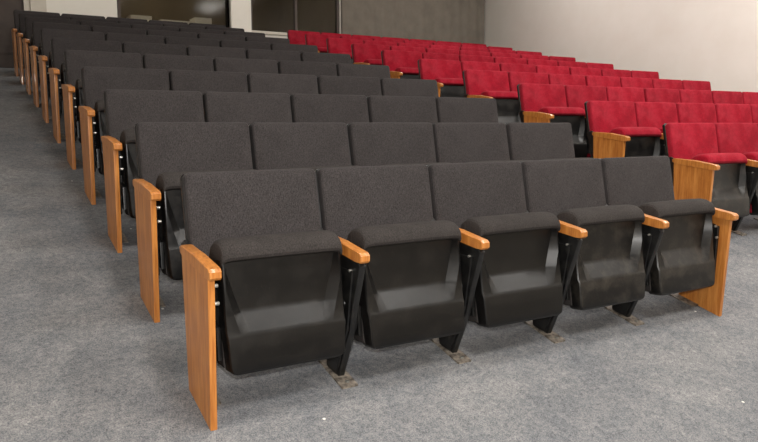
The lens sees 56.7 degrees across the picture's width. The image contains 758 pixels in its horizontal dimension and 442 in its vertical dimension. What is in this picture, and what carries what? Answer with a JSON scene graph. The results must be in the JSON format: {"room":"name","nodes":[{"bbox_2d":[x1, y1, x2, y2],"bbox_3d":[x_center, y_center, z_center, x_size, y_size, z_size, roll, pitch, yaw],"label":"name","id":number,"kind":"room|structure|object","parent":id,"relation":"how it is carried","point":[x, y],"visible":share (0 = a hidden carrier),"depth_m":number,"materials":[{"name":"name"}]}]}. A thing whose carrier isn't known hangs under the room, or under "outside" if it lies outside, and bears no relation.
{"room":"lecture hall","nodes":[
{"label":"lecture hall","id":0,"kind":"room"},
{"bbox_2d":[0,0,29,67],"bbox_3d":[-5.306,-3.139,9.452,1.065,2.115,0.150,-5,9,-30],"label":"wall","id":1,"kind":"structure","parent":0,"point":[7,7],"depth_m":9.64,"materials":[{"name":"paint"}]},
{"bbox_2d":[46,0,117,18],"bbox_3d":[-4.352,-3.050,10.053,1.140,4.400,0.120,-5,9,-30],"label":"pier","id":2,"kind":"object","parent":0,"point":[106,8],"depth_m":10.06,"materials":[{"name":"beige paint"}]},
{"bbox_2d":[229,0,251,31],"bbox_3d":[-2.235,-3.762,11.189,0.330,1.500,0.180,-5,9,-30],"label":"column","id":3,"kind":"structure","parent":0,"point":[239,10],"depth_m":11.17,"materials":[{"name":"beige paint"}]},
{"bbox_2d":[265,0,340,37],"bbox_3d":[-0.930,-3.329,12.066,6.820,4.400,0.120,-5,9,-30],"label":"wall","id":4,"kind":"structure","parent":0,"point":[339,0],"depth_m":12.10,"materials":[{"name":"paint"}]},
{"bbox_2d":[30,0,46,11],"bbox_3d":[-4.722,-3.657,9.648,0.200,3.087,0.050,-5,9,-30],"label":"trim","id":5,"kind":"structure","parent":4,"relation":"attached to","point":[35,5],"depth_m":9.72,"materials":[{"name":"paint"}]},
{"bbox_2d":[117,0,229,27],"bbox_3d":[-3.114,-3.692,10.678,1.690,1.490,0.130,-5,9,-30],"label":"window","id":6,"kind":"structure","parent":4,"relation":"in","point":[216,12],"depth_m":10.77,"materials":[{"name":"glass"}]},
{"bbox_2d":[251,0,338,35],"bbox_3d":[-1.395,-3.832,11.689,1.610,1.490,0.130,-5,9,-30],"label":"window","id":7,"kind":"structure","parent":4,"relation":"in","point":[268,17],"depth_m":11.72,"materials":[{"name":"glass"}]},
{"bbox_2d":[341,0,484,43],"bbox_3d":[0.694,-4.071,12.830,3.110,2.937,0.052,-5,9,-30],"label":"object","id":8,"kind":"structure","parent":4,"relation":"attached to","point":[462,21],"depth_m":12.87,"materials":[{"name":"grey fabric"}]},
{"bbox_2d":[0,67,757,441],"bbox_3d":[0.916,-0.107,5.388,11.050,2.845,14.300,-5,9,-30],"label":"floor","id":9,"kind":"structure","parent":0,"point":[83,357],"depth_m":2.98,"materials":[{"name":"grey carpet"}]},
{"bbox_2d":[11,10,59,75],"bbox_3d":[-4.398,-2.295,9.116,0.627,0.873,0.507,-5,9,-30],"label":"seat","id":10,"kind":"object","parent":9,"relation":"on","point":[15,12],"visible":0.19,"depth_m":9.04,"materials":[{"name":"fabric"}]},
{"bbox_2d":[16,13,68,84],"bbox_3d":[-4.002,-2.067,8.473,0.627,0.872,0.514,-5,9,-30],"label":"seat","id":11,"kind":"object","parent":9,"relation":"on","point":[22,34],"visible":0.23,"depth_m":8.38,"materials":[{"name":"fabric"}]},
{"bbox_2d":[22,16,78,94],"bbox_3d":[-3.602,-1.833,7.825,0.627,0.873,0.507,-5,9,-30],"label":"seat","id":12,"kind":"object","parent":9,"relation":"on","point":[28,41],"visible":0.27,"depth_m":7.79,"materials":[{"name":"fabric"}]},
{"bbox_2d":[29,22,89,106],"bbox_3d":[-3.204,-1.593,7.182,0.627,0.873,0.508,-5,9,-30],"label":"seat","id":13,"kind":"object","parent":9,"relation":"on","point":[36,49],"visible":0.36,"depth_m":7.14,"materials":[{"name":"fabric"}]},
{"bbox_2d":[38,28,103,122],"bbox_3d":[-2.806,-1.348,6.538,0.627,0.873,0.508,-5,9,-30],"label":"seat","id":14,"kind":"object","parent":9,"relation":"on","point":[45,60],"visible":0.38,"depth_m":6.50,"materials":[{"name":"fabric"}]},
{"bbox_2d":[61,13,104,18],"bbox_3d":[-3.889,-2.342,9.417,0.580,0.860,0.513,-5,9,-30],"label":"seat","id":15,"kind":"object","parent":9,"relation":"on","point":[63,14],"visible":0.08,"depth_m":9.49,"materials":[{"name":"fabric"}]},
{"bbox_2d":[48,38,120,142],"bbox_3d":[-2.408,-1.096,5.897,0.627,0.873,0.511,-5,9,-30],"label":"seat","id":16,"kind":"object","parent":9,"relation":"on","point":[57,73],"visible":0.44,"depth_m":5.86,"materials":[{"name":"fabric"}]},
{"bbox_2d":[70,16,116,24],"bbox_3d":[-3.491,-2.115,8.771,0.580,0.859,0.512,-5,9,-30],"label":"seat","id":17,"kind":"object","parent":9,"relation":"on","point":[79,19],"visible":0.12,"depth_m":8.85,"materials":[{"name":"fabric"}]},
{"bbox_2d":[61,50,141,169],"bbox_3d":[-2.011,-0.838,5.257,0.627,0.872,0.514,-5,9,-30],"label":"seat","id":18,"kind":"object","parent":9,"relation":"on","point":[75,60],"visible":0.46,"depth_m":5.22,"materials":[{"name":"fabric"}]},
{"bbox_2d":[79,20,129,30],"bbox_3d":[-3.092,-1.882,8.125,0.580,0.859,0.510,-5,9,-30],"label":"seat","id":19,"kind":"object","parent":9,"relation":"on","point":[82,22],"visible":0.09,"depth_m":8.20,"materials":[{"name":"fabric"}]},
{"bbox_2d":[91,26,145,39],"bbox_3d":[-2.693,-1.642,7.480,0.580,0.858,0.507,-5,9,-30],"label":"seat","id":20,"kind":"object","parent":9,"relation":"on","point":[105,29],"visible":0.06,"depth_m":7.55,"materials":[{"name":"fabric"}]},
{"bbox_2d":[78,66,168,204],"bbox_3d":[-1.612,-0.575,4.616,0.627,0.872,0.512,-5,9,-30],"label":"seat","id":21,"kind":"object","parent":9,"relation":"on","point":[95,80],"visible":0.46,"depth_m":4.58,"materials":[{"name":"fabric"}]},
{"bbox_2d":[105,33,163,51],"bbox_3d":[-2.296,-1.397,6.839,0.580,0.858,0.510,-5,9,-30],"label":"seat","id":22,"kind":"object","parent":9,"relation":"on","point":[121,37],"visible":0.12,"depth_m":6.91,"materials":[{"name":"fabric"}]},
{"bbox_2d":[117,20,161,27],"bbox_3d":[-3.001,-2.155,9.061,0.580,0.859,0.515,-5,9,-30],"label":"seat","id":23,"kind":"object","parent":9,"relation":"on","point":[119,21],"visible":0.08,"depth_m":9.14,"materials":[{"name":"fabric"}]},
{"bbox_2d":[101,89,204,252],"bbox_3d":[-1.213,-0.305,3.975,0.627,0.873,0.509,-5,9,-30],"label":"seat","id":24,"kind":"object","parent":9,"relation":"on","point":[124,108],"visible":0.48,"depth_m":3.94,"materials":[{"name":"fabric"}]},
{"bbox_2d":[122,42,186,67],"bbox_3d":[-1.898,-1.145,6.197,0.580,0.857,0.512,-5,9,-30],"label":"seat","id":25,"kind":"object","parent":9,"relation":"on","point":[127,47],"visible":0.07,"depth_m":6.27,"materials":[{"name":"fabric"}]},
{"bbox_2d":[131,24,177,30],"bbox_3d":[-2.603,-1.921,8.415,0.580,0.858,0.514,-5,9,-30],"label":"seat","id":26,"kind":"object","parent":9,"relation":"on","point":[139,26],"visible":0.06,"depth_m":8.49,"materials":[{"name":"fabric"}]},
{"bbox_2d":[146,29,196,43],"bbox_3d":[-2.205,-1.682,7.772,0.580,0.857,0.516,-5,9,-30],"label":"seat","id":27,"kind":"object","parent":9,"relation":"on","point":[164,33],"visible":0.09,"depth_m":7.85,"materials":[{"name":"fabric"}]},
{"bbox_2d":[142,54,213,90],"bbox_3d":[-1.499,-0.888,5.554,0.580,0.857,0.509,-5,9,-30],"label":"seat","id":28,"kind":"object","parent":9,"relation":"on","point":[150,61],"visible":0.09,"depth_m":5.62,"materials":[{"name":"fabric"}]},
{"bbox_2d":[162,23,203,28],"bbox_3d":[-2.511,-2.195,9.349,0.580,0.859,0.515,-5,9,-30],"label":"seat","id":29,"kind":"object","parent":9,"relation":"on","point":[178,26],"visible":0.12,"depth_m":9.43,"materials":[{"name":"fabric"}]},
{"bbox_2d":[164,36,218,54],"bbox_3d":[-1.807,-1.437,7.129,0.580,0.857,0.515,-5,9,-30],"label":"seat","id":30,"kind":"object","parent":9,"relation":"on","point":[185,41],"visible":0.12,"depth_m":7.21,"materials":[{"name":"fabric"}]},
{"bbox_2d":[132,122,254,322],"bbox_3d":[-0.814,-0.029,3.335,0.627,0.873,0.508,-5,9,-30],"label":"seat","id":31,"kind":"object","parent":9,"relation":"on","point":[166,151],"visible":0.48,"depth_m":3.30,"materials":[{"name":"fabric"}]},
{"bbox_2d":[178,27,222,33],"bbox_3d":[-2.112,-1.961,8.703,0.580,0.859,0.511,-5,9,-30],"label":"seat","id":32,"kind":"object","parent":9,"relation":"on","point":[182,29],"visible":0.09,"depth_m":8.78,"materials":[{"name":"fabric"}]},
{"bbox_2d":[169,70,247,119],"bbox_3d":[-1.101,-0.624,4.914,0.580,0.856,0.510,-5,9,-30],"label":"seat","id":33,"kind":"object","parent":9,"relation":"on","point":[203,82],"visible":0.12,"depth_m":4.99,"materials":[{"name":"fabric"}]},
{"bbox_2d":[186,45,245,58],"bbox_3d":[-1.408,-1.185,6.486,0.580,0.857,0.514,-5,9,-30],"label":"seat","id":34,"kind":"object","parent":9,"relation":"on","point":[191,50],"visible":0.09,"depth_m":6.56,"materials":[{"name":"fabric"}]},
{"bbox_2d":[197,33,244,46],"bbox_3d":[-1.715,-1.722,8.060,0.580,0.858,0.514,-5,9,-30],"label":"seat","id":35,"kind":"object","parent":9,"relation":"on","point":[219,37],"visible":0.08,"depth_m":8.14,"materials":[{"name":"fabric"}]},
{"bbox_2d":[205,26,244,31],"bbox_3d":[-2.027,-2.227,9.633,0.565,0.873,0.511,-5,9,-30],"label":"seat","id":36,"kind":"object","parent":9,"relation":"on","point":[223,29],"visible":0.1,"depth_m":9.72,"materials":[{"name":"fabric"}]},
{"bbox_2d":[223,30,264,36],"bbox_3d":[-1.630,-1.994,8.990,0.565,0.872,0.516,-5,9,-30],"label":"seat","id":37,"kind":"object","parent":9,"relation":"on","point":[244,34],"visible":0.09,"depth_m":9.07,"materials":[{"name":"fabric"}]},
{"bbox_2d":[219,40,270,50],"bbox_3d":[-1.315,-1.476,7.414,0.580,0.858,0.508,-5,9,-30],"label":"seat","id":38,"kind":"object","parent":9,"relation":"on","point":[246,45],"visible":0.11,"depth_m":7.49,"materials":[{"name":"fabric"}]},
{"bbox_2d":[213,57,277,74],"bbox_3d":[-1.010,-0.927,5.845,0.580,0.856,0.515,-5,9,-30],"label":"seat","id":39,"kind":"object","parent":9,"relation":"on","point":[247,66],"visible":0.09,"depth_m":5.92,"materials":[{"name":"fabric"}]},
{"bbox_2d":[202,91,291,124],"bbox_3d":[-0.703,-0.355,4.274,0.580,0.855,0.511,-5,9,-30],"label":"seat","id":40,"kind":"object","parent":9,"relation":"on","point":[248,107],"visible":0.19,"depth_m":4.35,"materials":[{"name":"fabric"}]},
{"bbox_2d":[245,36,289,43],"bbox_3d":[-1.230,-1.754,8.344,0.565,0.873,0.511,-5,9,-30],"label":"seat","id":41,"kind":"object","parent":9,"relation":"on","point":[270,40],"visible":0.12,"depth_m":8.43,"materials":[{"name":"fabric"}]},
{"bbox_2d":[245,49,300,61],"bbox_3d":[-0.918,-1.225,6.774,0.580,0.857,0.513,-5,9,-30],"label":"seat","id":42,"kind":"object","parent":9,"relation":"on","point":[277,55],"visible":0.18,"depth_m":6.85,"materials":[{"name":"fabric"}]},
{"bbox_2d":[180,168,369,430],"bbox_3d":[-0.416,0.253,2.697,0.627,0.873,0.508,-5,9,-30],"label":"seat","id":43,"kind":"object","parent":9,"relation":"on","point":[265,287],"visible":1,"depth_m":2.61,"materials":[{"name":"fabric"}]},
{"bbox_2d":[247,73,317,95],"bbox_3d":[-0.612,-0.664,5.203,0.580,0.856,0.513,-5,9,-30],"label":"seat","id":44,"kind":"object","parent":9,"relation":"on","point":[291,84],"visible":0.16,"depth_m":5.28,"materials":[{"name":"fabric"}]},
{"bbox_2d":[270,43,317,52],"bbox_3d":[-0.832,-1.508,7.701,0.565,0.873,0.510,-5,9,-30],"label":"seat","id":45,"kind":"object","parent":9,"relation":"on","point":[274,46],"visible":0.09,"depth_m":7.78,"materials":[{"name":"fabric"}]},
{"bbox_2d":[249,122,356,169],"bbox_3d":[-0.306,-0.079,3.637,0.580,0.854,0.515,-5,9,-30],"label":"seat","id":46,"kind":"object","parent":9,"relation":"on","point":[274,145],"visible":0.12,"depth_m":3.70,"materials":[{"name":"fabric"}]},
{"bbox_2d":[287,30,319,44],"bbox_3d":[-1.097,-2.563,11.059,0.627,0.873,0.510,-5,9,-30],"label":"seat","id":47,"kind":"object","parent":9,"relation":"on","point":[294,36],"visible":0.15,"depth_m":11.08,"materials":[{"name":"red fabric"}]},
{"bbox_2d":[277,60,336,76],"bbox_3d":[-0.519,-0.967,6.132,0.580,0.856,0.511,-5,9,-30],"label":"seat","id":48,"kind":"object","parent":9,"relation":"on","point":[317,69],"visible":0.09,"depth_m":6.21,"materials":[{"name":"fabric"}]},
{"bbox_2d":[305,33,339,52],"bbox_3d":[-0.743,-2.331,10.390,0.627,0.872,0.516,-5,9,-30],"label":"seat","id":49,"kind":"object","parent":9,"relation":"on","point":[319,40],"visible":0.12,"depth_m":10.42,"materials":[{"name":"red fabric"}]},
{"bbox_2d":[300,52,350,63],"bbox_3d":[-0.433,-1.256,7.057,0.565,0.873,0.508,-5,9,-30],"label":"seat","id":50,"kind":"object","parent":9,"relation":"on","point":[335,58],"visible":0.16,"depth_m":7.14,"materials":[{"name":"fabric"}]},
{"bbox_2d":[290,94,368,124],"bbox_3d":[-0.213,-0.395,4.563,0.580,0.855,0.513,-5,9,-30],"label":"seat","id":51,"kind":"object","parent":9,"relation":"on","point":[347,109],"visible":0.06,"depth_m":4.63,"materials":[{"name":"fabric"}]},
{"bbox_2d":[326,38,362,63],"bbox_3d":[-0.378,-2.095,9.723,0.627,0.873,0.510,-5,9,-30],"label":"seat","id":52,"kind":"object","parent":9,"relation":"on","point":[334,45],"visible":0.08,"depth_m":9.76,"materials":[{"name":"red fabric"}]},
{"bbox_2d":[317,75,381,96],"bbox_3d":[-0.121,-0.704,5.491,0.580,0.856,0.511,-5,9,-30],"label":"seat","id":53,"kind":"object","parent":9,"relation":"on","point":[336,85],"visible":0.1,"depth_m":5.56,"materials":[{"name":"fabric"}]},
{"bbox_2d":[336,63,390,78],"bbox_3d":[-0.037,-0.999,6.419,0.565,0.872,0.516,-5,9,-30],"label":"seat","id":54,"kind":"object","parent":9,"relation":"on","point":[343,69],"visible":0.1,"depth_m":6.50,"materials":[{"name":"fabric"}]},
{"bbox_2d":[351,43,389,64],"bbox_3d":[-0.007,-1.853,9.066,0.627,0.872,0.514,-5,9,-30],"label":"seat","id":55,"kind":"object","parent":9,"relation":"on","point":[368,54],"visible":0.19,"depth_m":9.08,"materials":[{"name":"red fabric"}]},
{"bbox_2d":[363,40,396,45],"bbox_3d":[0.133,-2.143,10.022,0.580,0.859,0.509,-5,9,-30],"label":"seat","id":56,"kind":"object","parent":9,"relation":"on","point":[364,41],"visible":0.11,"depth_m":10.10,"materials":[{"name":"red fabric"}]},
{"bbox_2d":[347,122,446,165],"bbox_3d":[0.186,-0.119,3.923,0.580,0.855,0.509,-5,9,-30],"label":"seat","id":57,"kind":"object","parent":9,"relation":"on","point":[370,143],"visible":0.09,"depth_m":3.98,"materials":[{"name":"fabric"}]},
{"bbox_2d":[381,50,421,78],"bbox_3d":[0.376,-1.606,8.410,0.627,0.873,0.508,-5,9,-30],"label":"seat","id":58,"kind":"object","parent":9,"relation":"on","point":[402,64],"visible":0.25,"depth_m":8.41,"materials":[{"name":"red fabric"}]},
{"bbox_2d":[315,164,489,363],"bbox_3d":[0.094,0.203,2.996,0.580,0.855,0.508,-5,9,-30],"label":"seat","id":59,"kind":"object","parent":9,"relation":"on","point":[421,276],"visible":0.92,"depth_m":2.94,"materials":[{"name":"fabric"}]},
{"bbox_2d":[367,95,437,123],"bbox_3d":[0.277,-0.434,4.851,0.580,0.856,0.510,-5,9,-30],"label":"seat","id":60,"kind":"object","parent":9,"relation":"on","point":[380,108],"visible":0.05,"depth_m":4.92,"materials":[{"name":"fabric"}]},
{"bbox_2d":[390,46,425,52],"bbox_3d":[0.504,-1.902,9.365,0.580,0.858,0.514,-5,9,-30],"label":"seat","id":61,"kind":"object","parent":9,"relation":"on","point":[398,48],"visible":0.14,"depth_m":9.45,"materials":[{"name":"red fabric"}]},
{"bbox_2d":[380,78,438,97],"bbox_3d":[0.361,-0.735,5.779,0.565,0.872,0.516,-5,9,-30],"label":"seat","id":62,"kind":"object","parent":9,"relation":"on","point":[389,86],"visible":0.15,"depth_m":5.86,"materials":[{"name":"fabric"}]},
{"bbox_2d":[397,42,428,48],"bbox_3d":[0.623,-2.183,10.310,0.580,0.859,0.509,-5,9,-30],"label":"seat","id":63,"kind":"object","parent":9,"relation":"on","point":[425,46],"visible":0.08,"depth_m":10.39,"materials":[{"name":"red fabric"}]},
{"bbox_2d":[422,52,458,60],"bbox_3d":[0.884,-1.655,8.712,0.580,0.857,0.516,-5,9,-30],"label":"seat","id":64,"kind":"object","parent":9,"relation":"on","point":[425,55],"visible":0.12,"depth_m":8.79,"materials":[{"name":"red fabric"}]},
{"bbox_2d":[418,59,464,97],"bbox_3d":[0.781,-1.355,7.775,0.627,0.872,0.514,-5,9,-30],"label":"seat","id":65,"kind":"object","parent":9,"relation":"on","point":[447,74],"visible":0.23,"depth_m":7.77,"materials":[{"name":"red fabric"}]},
{"bbox_2d":[425,48,458,54],"bbox_3d":[0.995,-1.942,9.651,0.580,0.858,0.509,-5,9,-30],"label":"seat","id":66,"kind":"object","parent":9,"relation":"on","point":[428,50],"visible":0.12,"depth_m":9.73,"materials":[{"name":"red fabric"}]},
{"bbox_2d":[435,97,498,122],"bbox_3d":[0.760,-0.465,5.138,0.565,0.872,0.514,-5,9,-30],"label":"seat","id":67,"kind":"object","parent":9,"relation":"on","point":[449,109],"visible":0.09,"depth_m":5.21,"materials":[{"name":"fabric"}]},
{"bbox_2d":[459,50,490,55],"bbox_3d":[1.483,-1.982,9.942,0.580,0.857,0.516,-5,9,-30],"label":"seat","id":68,"kind":"object","parent":9,"relation":"on","point":[461,52],"visible":0.1,"depth_m":10.02,"materials":[{"name":"red fabric"}]},
{"bbox_2d":[458,55,493,62],"bbox_3d":[1.375,-1.695,8.999,0.580,0.857,0.512,-5,9,-30],"label":"seat","id":69,"kind":"object","parent":9,"relation":"on","point":[474,58],"visible":0.09,"depth_m":9.07,"materials":[{"name":"red fabric"}]},
{"bbox_2d":[432,123,526,162],"bbox_3d":[0.674,-0.159,4.214,0.580,0.854,0.516,-5,9,-30],"label":"seat","id":70,"kind":"object","parent":9,"relation":"on","point":[453,142],"visible":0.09,"depth_m":4.28,"materials":[{"name":"fabric"}]},
{"bbox_2d":[461,61,499,78],"bbox_3d":[1.291,-1.404,8.074,0.580,0.857,0.515,-5,9,-30],"label":"seat","id":71,"kind":"object","parent":9,"relation":"on","point":[465,65],"visible":0.11,"depth_m":8.14,"materials":[{"name":"red fabric"}]},
{"bbox_2d":[462,70,520,123],"bbox_3d":[1.205,-1.099,7.149,0.627,0.872,0.515,-5,9,-30],"label":"seat","id":72,"kind":"object","parent":9,"relation":"on","point":[477,83],"visible":0.3,"depth_m":7.12,"materials":[{"name":"red fabric"}]},
{"bbox_2d":[490,52,520,57],"bbox_3d":[1.974,-2.021,10.230,0.580,0.858,0.515,-5,9,-30],"label":"seat","id":73,"kind":"object","parent":9,"relation":"on","point":[493,54],"visible":0.14,"depth_m":10.31,"materials":[{"name":"red fabric"}]},
{"bbox_2d":[426,161,587,343],"bbox_3d":[0.584,0.163,3.285,0.580,0.854,0.511,-5,9,-30],"label":"seat","id":74,"kind":"object","parent":9,"relation":"on","point":[529,261],"visible":0.87,"depth_m":3.23,"materials":[{"name":"fabric"}]},
{"bbox_2d":[493,57,526,63],"bbox_3d":[1.867,-1.735,9.285,0.580,0.858,0.508,-5,9,-30],"label":"seat","id":75,"kind":"object","parent":9,"relation":"on","point":[499,60],"visible":0.12,"depth_m":9.36,"materials":[{"name":"red fabric"}]},
{"bbox_2d":[499,63,535,72],"bbox_3d":[1.782,-1.444,8.361,0.580,0.857,0.511,-5,9,-30],"label":"seat","id":76,"kind":"object","parent":9,"relation":"on","point":[507,67],"visible":0.06,"depth_m":8.43,"materials":[{"name":"red fabric"}]},
{"bbox_2d":[507,72,548,91],"bbox_3d":[1.716,-1.149,7.446,0.580,0.856,0.511,-5,9,-30],"label":"seat","id":77,"kind":"object","parent":9,"relation":"on","point":[515,78],"visible":0.1,"depth_m":7.50,"materials":[{"name":"red fabric"}]},
{"bbox_2d":[520,54,548,59],"bbox_3d":[2.464,-2.061,10.518,0.580,0.858,0.514,-5,9,-30],"label":"seat","id":78,"kind":"object","parent":9,"relation":"on","point":[526,56],"visible":0.08,"depth_m":10.59,"materials":[{"name":"red fabric"}]},
{"bbox_2d":[526,59,557,65],"bbox_3d":[2.356,-1.774,9.574,0.580,0.858,0.510,-5,9,-30],"label":"seat","id":79,"kind":"object","parent":9,"relation":"on","point":[535,62],"visible":0.07,"depth_m":9.65,"materials":[{"name":"red fabric"}]},
{"bbox_2d":[505,123,585,160],"bbox_3d":[1.159,-0.189,4.498,0.565,0.873,0.511,-5,9,-30],"label":"seat","id":80,"kind":"object","parent":9,"relation":"on","point":[526,141],"visible":0.12,"depth_m":4.56,"materials":[{"name":"fabric"}]},
{"bbox_2d":[535,65,569,74],"bbox_3d":[2.272,-1.484,8.650,0.580,0.857,0.513,-5,9,-30],"label":"seat","id":81,"kind":"object","parent":9,"relation":"on","point":[539,68],"visible":0.1,"depth_m":8.72,"materials":[{"name":"red fabric"}]},
{"bbox_2d":[517,83,589,157],"bbox_3d":[1.638,-0.838,6.528,0.627,0.872,0.513,-5,9,-30],"label":"seat","id":82,"kind":"object","parent":9,"relation":"on","point":[538,103],"visible":0.48,"depth_m":6.50,"materials":[{"name":"red fabric"}]},
{"bbox_2d":[549,56,575,61],"bbox_3d":[2.948,-2.093,10.802,0.565,0.872,0.512,-5,9,-30],"label":"seat","id":83,"kind":"object","parent":9,"relation":"on","point":[557,58],"visible":0.11,"depth_m":10.88,"materials":[{"name":"red fabric"}]},
{"bbox_2d":[548,74,585,85],"bbox_3d":[2.205,-1.189,7.737,0.580,0.856,0.516,-5,9,-30],"label":"seat","id":84,"kind":"object","parent":9,"relation":"on","point":[558,79],"visible":0.1,"depth_m":7.81,"materials":[{"name":"red fabric"}]},
{"bbox_2d":[557,61,586,67],"bbox_3d":[2.847,-1.814,9.862,0.580,0.858,0.509,-5,9,-30],"label":"seat","id":85,"kind":"object","parent":9,"relation":"on","point":[560,63],"visible":0.07,"depth_m":9.94,"materials":[{"name":"red fabric"}]},
{"bbox_2d":[564,85,606,157],"bbox_3d":[2.148,-0.888,6.827,0.580,0.856,0.514,-5,9,-30],"label":"seat","id":86,"kind":"object","parent":9,"relation":"on","point":[576,95],"visible":0.14,"depth_m":6.87,"materials":[{"name":"red fabric"}]},
{"bbox_2d":[569,67,601,75],"bbox_3d":[2.764,-1.524,8.936,0.580,0.857,0.508,-5,9,-30],"label":"seat","id":87,"kind":"object","parent":9,"relation":"on","point":[573,70],"visible":0.11,"depth_m":9.00,"materials":[{"name":"red fabric"}]},
{"bbox_2d":[520,158,668,325],"bbox_3d":[1.073,0.123,3.574,0.580,0.854,0.512,-5,9,-30],"label":"seat","id":88,"kind":"object","parent":9,"relation":"on","point":[612,269],"visible":0.84,"depth_m":3.52,"materials":[{"name":"fabric"}]},
{"bbox_2d":[586,63,613,68],"bbox_3d":[3.328,-1.846,10.151,0.565,0.872,0.516,-5,9,-30],"label":"seat","id":89,"kind":"object","parent":9,"relation":"on","point":[589,65],"visible":0.11,"depth_m":10.24,"materials":[{"name":"red fabric"}]},
{"bbox_2d":[585,75,620,86],"bbox_3d":[2.697,-1.228,8.022,0.580,0.857,0.508,-5,9,-30],"label":"seat","id":90,"kind":"object","parent":9,"relation":"on","point":[606,81],"visible":0.11,"depth_m":8.09,"materials":[{"name":"red fabric"}]},
{"bbox_2d":[601,69,630,77],"bbox_3d":[3.253,-1.563,9.225,0.580,0.857,0.509,-5,9,-30],"label":"seat","id":91,"kind":"object","parent":9,"relation":"on","point":[604,72],"visible":0.07,"depth_m":9.30,"materials":[{"name":"red fabric"}]},
{"bbox_2d":[584,101,665,158],"bbox_3d":[2.088,-0.573,5.918,0.627,0.872,0.512,-5,9,-30],"label":"seat","id":92,"kind":"object","parent":9,"relation":"on","point":[613,131],"visible":0.47,"depth_m":5.88,"materials":[{"name":"red fabric"}]},
{"bbox_2d":[605,87,644,101],"bbox_3d":[2.638,-0.928,7.117,0.580,0.855,0.516,-5,9,-30],"label":"seat","id":93,"kind":"object","parent":9,"relation":"on","point":[630,94],"visible":0.06,"depth_m":7.19,"materials":[{"name":"red fabric"}]},
{"bbox_2d":[620,77,652,88],"bbox_3d":[3.187,-1.268,8.310,0.580,0.857,0.509,-5,9,-30],"label":"seat","id":94,"kind":"object","parent":9,"relation":"on","point":[643,83],"visible":0.12,"depth_m":8.38,"materials":[{"name":"red fabric"}]},
{"bbox_2d":[631,70,658,78],"bbox_3d":[3.737,-1.595,9.510,0.565,0.873,0.508,-5,9,-30],"label":"seat","id":95,"kind":"object","parent":9,"relation":"on","point":[634,74],"visible":0.09,"depth_m":9.59,"materials":[{"name":"red fabric"}]},
{"bbox_2d":[634,102,677,132],"bbox_3d":[2.598,-0.623,6.218,0.580,0.855,0.515,-5,9,-30],"label":"seat","id":96,"kind":"object","parent":9,"relation":"on","point":[648,114],"visible":0.08,"depth_m":6.28,"materials":[{"name":"red fabric"}]},
{"bbox_2d":[643,88,680,102],"bbox_3d":[3.130,-0.968,7.402,0.580,0.856,0.510,-5,9,-30],"label":"seat","id":97,"kind":"object","parent":9,"relation":"on","point":[650,94],"visible":0.12,"depth_m":7.47,"materials":[{"name":"red fabric"}]},
{"bbox_2d":[652,79,682,89],"bbox_3d":[3.677,-1.308,8.600,0.580,0.856,0.512,-5,9,-30],"label":"seat","id":98,"kind":"object","parent":9,"relation":"on","point":[657,83],"visible":0.12,"depth_m":8.67,"materials":[{"name":"red fabric"}]},
{"bbox_2d":[600,156,738,316],"bbox_3d":[1.557,0.093,3.860,0.565,0.873,0.511,-5,9,-30],"label":"seat","id":99,"kind":"object","parent":9,"relation":"on","point":[690,262],"visible":0.78,"depth_m":3.82,"materials":[{"name":"fabric"}]},
{"bbox_2d":[675,103,716,122],"bbox_3d":[3.089,-0.663,6.504,0.580,0.856,0.510,-5,9,-30],"label":"seat","id":100,"kind":"object","parent":9,"relation":"on","point":[686,112],"visible":0.05,"depth_m":6.57,"materials":[{"name":"red fabric"}]},
{"bbox_2d":[679,89,712,102],"bbox_3d":[3.619,-1.008,7.692,0.580,0.856,0.513,-5,9,-30],"label":"seat","id":101,"kind":"object","parent":9,"relation":"on","point":[686,96],"visible":0.11,"depth_m":7.76,"materials":[{"name":"red fabric"}]},
{"bbox_2d":[682,80,710,90],"bbox_3d":[4.161,-1.339,8.884,0.565,0.873,0.510,-5,9,-30],"label":"seat","id":102,"kind":"object","parent":9,"relation":"on","point":[687,84],"visible":0.09,"depth_m":8.95,"materials":[{"name":"red fabric"}]},
{"bbox_2d":[662,123,757,235],"bbox_3d":[2.488,-0.297,5.277,0.627,0.873,0.507,-5,9,-30],"label":"seat","id":103,"kind":"object","parent":9,"relation":"on","point":[729,181],"visible":0.81,"depth_m":5.22,"materials":[{"name":"red fabric"}]},
{"bbox_2d":[711,91,742,103],"bbox_3d":[4.109,-1.047,7.979,0.580,0.856,0.511,-5,9,-30],"label":"seat","id":104,"kind":"object","parent":9,"relation":"on","point":[718,97],"visible":0.19,"depth_m":8.05,"materials":[{"name":"red fabric"}]},
{"bbox_2d":[715,104,751,122],"bbox_3d":[3.580,-0.702,6.792,0.580,0.856,0.508,-5,9,-30],"label":"seat","id":105,"kind":"object","parent":9,"relation":"on","point":[725,113],"visible":0.18,"depth_m":6.86,"materials":[{"name":"red fabric"}]},
{"bbox_2d":[714,123,757,219],"bbox_3d":[2.997,-0.347,5.577,0.580,0.855,0.510,-5,9,-30],"label":"seat","id":106,"kind":"object","parent":9,"relation":"on","point":[742,138],"visible":0.41,"depth_m":5.61,"materials":[{"name":"red fabric"}]},
{"bbox_2d":[742,92,757,104],"bbox_3d":[4.594,-1.078,8.264,0.565,0.873,0.508,-5,9,-30],"label":"seat","id":107,"kind":"object","parent":9,"relation":"on","point":[749,98],"visible":0.35,"depth_m":8.27,"materials":[{"name":"red fabric"}]},
{"bbox_2d":[750,104,757,122],"bbox_3d":[4.068,-0.742,7.083,0.580,0.855,0.514,-5,9,-30],"label":"seat","id":108,"kind":"object","parent":9,"relation":"on","point":[754,108],"visible":0.17,"depth_m":7.05,"materials":[{"name":"red fabric"}]},
{"bbox_2d":[484,0,757,91],"bbox_3d":[5.645,-1.852,7.952,0.120,6.200,14.250,-5,9,-30],"label":"wall","id":109,"kind":"structure","parent":0,"point":[715,42],"depth_m":10.51,"materials":[{"name":"white paint"}]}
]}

